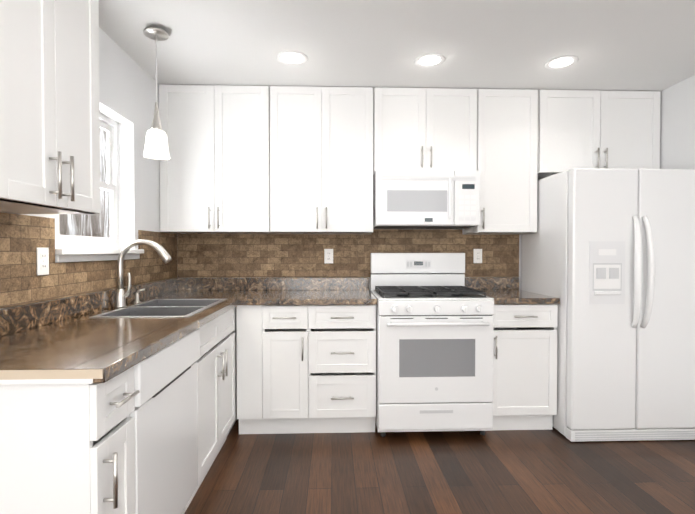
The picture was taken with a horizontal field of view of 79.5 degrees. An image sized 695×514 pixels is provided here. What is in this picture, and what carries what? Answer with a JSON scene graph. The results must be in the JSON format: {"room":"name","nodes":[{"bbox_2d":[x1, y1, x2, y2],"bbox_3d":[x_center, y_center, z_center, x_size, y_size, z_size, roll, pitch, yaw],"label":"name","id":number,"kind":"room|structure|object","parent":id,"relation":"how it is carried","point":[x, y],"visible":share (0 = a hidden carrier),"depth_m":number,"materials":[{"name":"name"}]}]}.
{"room":"kitchen","nodes":[
{"label":"kitchen","id":0,"kind":"room"},
{"bbox_2d":[3,27,173,308],"bbox_3d":[-1.352,0.016,0.551,0.150,2.454,5.600,0,1,-2],"label":"wall","id":1,"kind":"structure","parent":0,"point":[127,86],"depth_m":2.67,"materials":[{"name":"white paint"}]},
{"bbox_2d":[0,0,100,213],"bbox_3d":[-1.124,-0.695,1.399,0.359,1.055,0.538,0,1,-2],"label":"upper cabinet","id":2,"kind":"object","parent":1,"relation":"attached to","point":[49,116],"visible":1,"depth_m":1.38,"materials":[{"name":"white paint"}]},
{"bbox_2d":[0,212,176,308],"bbox_3d":[-1.325,0.006,2.052,0.008,0.363,2.600,0,1,-2],"label":"tile backsplash","id":3,"kind":"structure","parent":1,"relation":"attached to","point":[22,239],"depth_m":1.85,"materials":[{"name":"tile"}]},
{"bbox_2d":[36,247,48,274],"bbox_3d":[-1.307,0.018,1.793,0.008,0.118,0.072,0,1,-2],"label":"electrical outlet","id":4,"kind":"object","parent":3,"relation":"attached to","point":[42,261],"visible":1,"depth_m":1.79,"materials":[{"name":"white plastic"}]},
{"bbox_2d":[55,101,143,261],"bbox_3d":[-1.385,-0.410,2.280,0.175,0.858,0.818,0,1,-2],"label":"window","id":5,"kind":"structure","parent":1,"relation":"in","point":[119,130],"depth_m":2.59,"materials":[{"name":"white"}]},
{"bbox_2d":[177,228,521,290],"bbox_3d":[0.489,-0.030,3.491,4.035,2.454,0.150,0,1,-2],"label":"wall","id":6,"kind":"structure","parent":0,"point":[520,257],"depth_m":3.45,"materials":[{"name":"white paint"}]},
{"bbox_2d":[159,84,274,233],"bbox_3d":[-0.971,-0.717,3.172,0.789,1.067,0.359,0,1,-2],"label":"upper cabinet","id":7,"kind":"object","parent":6,"relation":"attached to","point":[215,173],"visible":0.98,"depth_m":3.04,"materials":[{"name":"white paint"}]},
{"bbox_2d":[270,86,372,233],"bbox_3d":[-0.193,-0.717,3.199,0.759,1.067,0.359,0,1,-2],"label":"upper cabinet","id":8,"kind":"object","parent":6,"relation":"attached to","point":[321,160],"visible":1,"depth_m":3.06,"materials":[{"name":"white paint"}]},
{"bbox_2d":[177,229,518,277],"bbox_3d":[0.026,0.261,3.400,2.778,0.974,0.008,0,1,-2],"label":"tile backsplash","id":9,"kind":"structure","parent":6,"relation":"attached to","point":[250,255],"depth_m":3.38,"materials":[{"name":"tile"}]},
{"bbox_2d":[324,249,332,262],"bbox_3d":[-0.151,-0.007,3.381,0.072,0.118,0.008,0,1,-2],"label":"electrical outlet","id":10,"kind":"object","parent":9,"relation":"attached to","point":[328,255],"visible":1,"depth_m":3.38,"materials":[{"name":"white plastic"}]},
{"bbox_2d":[473,249,481,262],"bbox_3d":[1.069,-0.007,3.424,0.072,0.118,0.008,0,1,-2],"label":"electrical outlet","id":11,"kind":"object","parent":9,"relation":"attached to","point":[477,255],"visible":1,"depth_m":3.42,"materials":[{"name":"white plastic"}]},
{"bbox_2d":[373,87,476,174],"bbox_3d":[0.575,-0.941,3.222,0.766,0.620,0.359,0,1,-2],"label":"upper cabinet","id":12,"kind":"object","parent":6,"relation":"attached to","point":[424,128],"visible":0.77,"depth_m":3.08,"materials":[{"name":"white paint"}]},
{"bbox_2d":[373,170,479,228],"bbox_3d":[0.576,-0.426,3.190,0.756,0.403,0.425,0,1,-2],"label":"microwave","id":13,"kind":"object","parent":12,"relation":"attached to","point":[421,199],"visible":0.98,"depth_m":3.00,"materials":[{"name":"white"}]},
{"bbox_2d":[464,89,537,233],"bbox_3d":[1.189,-0.718,3.247,0.453,1.067,0.359,0,1,-2],"label":"upper cabinet","id":14,"kind":"object","parent":6,"relation":"attached to","point":[507,138],"visible":0.96,"depth_m":3.11,"materials":[{"name":"white paint"}]},
{"bbox_2d":[537,90,660,179],"bbox_3d":[1.889,-0.942,3.268,0.925,0.620,0.359,0,1,-2],"label":"upper cabinet","id":15,"kind":"object","parent":6,"relation":"attached to","point":[596,129],"visible":0.69,"depth_m":3.13,"materials":[{"name":"white paint"}]},
{"bbox_2d":[99,0,694,90],"bbox_3d":[0.589,-1.262,0.598,4.035,0.100,5.900,0,1,-2],"label":"ceiling","id":16,"kind":"structure","parent":0,"point":[630,45],"depth_m":2.40,"materials":[{"name":"white paint"}]},
{"bbox_2d":[143,26,169,159],"bbox_3d":[-1.042,-0.892,2.278,0.136,0.692,0.136,0,1,-2],"label":"pendant light","id":17,"kind":"object","parent":16,"relation":"hanging from","point":[156,145],"visible":1,"depth_m":2.25,"materials":[{"name":"white glass"}]},
{"bbox_2d":[277,51,307,65],"bbox_3d":[-0.343,-1.240,2.607,0.194,0.006,0.194,0,1,-2],"label":"recessed light","id":18,"kind":"object","parent":16,"relation":"in","point":[294,58],"visible":1,"depth_m":2.60,"materials":[{"name":"white"}]},
{"bbox_2d":[414,53,444,67],"bbox_3d":[0.519,-1.240,2.638,0.194,0.006,0.194,0,1,-2],"label":"recessed light","id":19,"kind":"object","parent":16,"relation":"in","point":[428,60],"visible":1,"depth_m":2.64,"materials":[{"name":"white"}]},
{"bbox_2d":[544,55,577,69],"bbox_3d":[1.365,-1.241,2.667,0.194,0.006,0.194,0,1,-2],"label":"recessed light","id":20,"kind":"object","parent":16,"relation":"in","point":[562,62],"visible":1,"depth_m":2.67,"materials":[{"name":"white"}]},
{"bbox_2d":[184,419,694,513],"bbox_3d":[0.589,1.292,0.638,4.035,0.100,5.900,0,1,-2],"label":"floor","id":21,"kind":"structure","parent":0,"point":[553,471],"depth_m":2.32,"materials":[{"name":"brown wood"}]},
{"bbox_2d":[0,366,138,513],"bbox_3d":[-0.976,0.787,1.250,0.644,0.890,0.224,0,1,-2],"label":"base cabinet","id":22,"kind":"object","parent":21,"relation":"on","point":[67,448],"visible":0.92,"depth_m":1.14,"materials":[{"name":"white paint"}]},
{"bbox_2d":[129,328,199,513],"bbox_3d":[-0.994,0.782,1.675,0.604,0.886,0.621,0,1,-2],"label":"dishwasher","id":23,"kind":"object","parent":21,"relation":"on","point":[164,413],"visible":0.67,"depth_m":1.62,"materials":[{"name":"white"}]},
{"bbox_2d":[185,307,234,510],"bbox_3d":[-1.015,0.769,2.374,0.644,0.890,0.772,0,1,-2],"label":"base cabinet","id":24,"kind":"object","parent":21,"relation":"on","point":[216,386],"visible":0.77,"depth_m":2.32,"materials":[{"name":"white paint"}]},
{"bbox_2d":[0,278,243,384],"bbox_3d":[-1.005,0.256,2.243,0.660,0.140,2.248,0,1,-2],"label":"countertop","id":25,"kind":"structure","parent":24,"relation":"on","point":[67,340],"depth_m":1.62,"materials":[{"name":"brown stone"}]},
{"bbox_2d":[115,239,171,307],"bbox_3d":[-1.157,0.090,2.454,0.317,0.384,0.249,0,1,-2],"label":"gooseneck faucet","id":26,"kind":"object","parent":25,"relation":"on","point":[121,295],"visible":1,"depth_m":2.34,"materials":[{"name":"silver metal"}]},
{"bbox_2d":[89,299,226,317],"bbox_3d":[-1.011,0.379,2.371,0.472,0.198,0.747,0,1,-2],"label":"stainless steel sink","id":27,"kind":"object","parent":25,"relation":"in","point":[171,308],"visible":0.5,"depth_m":2.36,"materials":[{"name":"grey metal"}]},
{"bbox_2d":[168,278,235,280],"bbox_3d":[-1.033,0.243,3.044,0.420,0.140,0.644,0,1,-2],"label":"countertop","id":28,"kind":"structure","parent":24,"relation":"on","point":[175,279],"depth_m":3.34,"materials":[{"name":"brown stone"}]},
{"bbox_2d":[244,278,376,304],"bbox_3d":[-0.259,0.243,3.074,0.889,0.140,0.638,0,1,-2],"label":"countertop","id":29,"kind":"structure","parent":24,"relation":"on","point":[257,291],"depth_m":3.27,"materials":[{"name":"brown stone"}]},
{"bbox_2d":[227,307,236,435],"bbox_3d":[-1.090,0.758,3.065,0.542,0.890,0.611,0,1,-2],"label":"base cabinet","id":30,"kind":"object","parent":21,"relation":"on","point":[235,331],"visible":0.07,"depth_m":3.05,"materials":[{"name":"white paint"}]},
{"bbox_2d":[236,305,263,433],"bbox_3d":[-0.665,0.758,3.084,0.169,0.890,0.602,0,1,-2],"label":"cabinet filler","id":31,"kind":"object","parent":21,"relation":"on","point":[249,370],"visible":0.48,"depth_m":2.78,"materials":[{"name":"white paint"}]},
{"bbox_2d":[262,305,308,433],"bbox_3d":[-0.426,0.758,3.071,0.307,0.890,0.644,0,1,-2],"label":"base cabinet","id":32,"kind":"object","parent":21,"relation":"on","point":[285,368],"visible":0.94,"depth_m":2.79,"materials":[{"name":"white paint"}]},
{"bbox_2d":[308,305,375,432],"bbox_3d":[-0.044,0.758,3.085,0.458,0.890,0.644,0,1,-2],"label":"base cabinet","id":33,"kind":"object","parent":21,"relation":"on","point":[341,368],"visible":0.96,"depth_m":2.81,"materials":[{"name":"white paint"}]},
{"bbox_2d":[370,253,493,436],"bbox_3d":[0.572,0.588,3.038,0.762,1.232,0.730,0,1,-2],"label":"gas range","id":34,"kind":"object","parent":21,"relation":"on","point":[434,341],"visible":1,"depth_m":2.73,"materials":[{"name":"white metal"}]},
{"bbox_2d":[492,304,557,429],"bbox_3d":[1.190,0.757,3.128,0.471,0.890,0.644,0,1,-2],"label":"base cabinet","id":35,"kind":"object","parent":21,"relation":"on","point":[524,366],"visible":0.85,"depth_m":2.85,"materials":[{"name":"white paint"}]},
{"bbox_2d":[465,277,559,303],"bbox_3d":[1.187,0.242,3.126,0.470,0.140,0.635,0,1,-2],"label":"countertop","id":36,"kind":"structure","parent":35,"relation":"on","point":[504,290],"depth_m":3.27,"materials":[{"name":"brown stone"}]},
{"bbox_2d":[521,168,694,441],"bbox_3d":[1.893,0.311,3.035,0.910,1.785,0.811,0,1,-2],"label":"refrigerator","id":37,"kind":"object","parent":21,"relation":"on","point":[608,257],"visible":0.96,"depth_m":2.71,"materials":[{"name":"white metal"}]},
{"bbox_2d":[660,75,694,168],"bbox_3d":[2.531,0.014,0.686,0.150,2.454,5.600,0,1,-2],"label":"wall","id":38,"kind":"structure","parent":0,"point":[677,125],"depth_m":3.00,"materials":[{"name":"white paint"}]},
{"label":"outside","id":39,"kind":"structure","parent":0,"visible":0},
{"bbox_2d":[59,128,109,236],"bbox_3d":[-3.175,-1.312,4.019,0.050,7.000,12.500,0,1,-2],"label":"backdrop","id":40,"kind":"structure","parent":39,"point":[93,218],"depth_m":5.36,"materials":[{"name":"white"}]}
]}

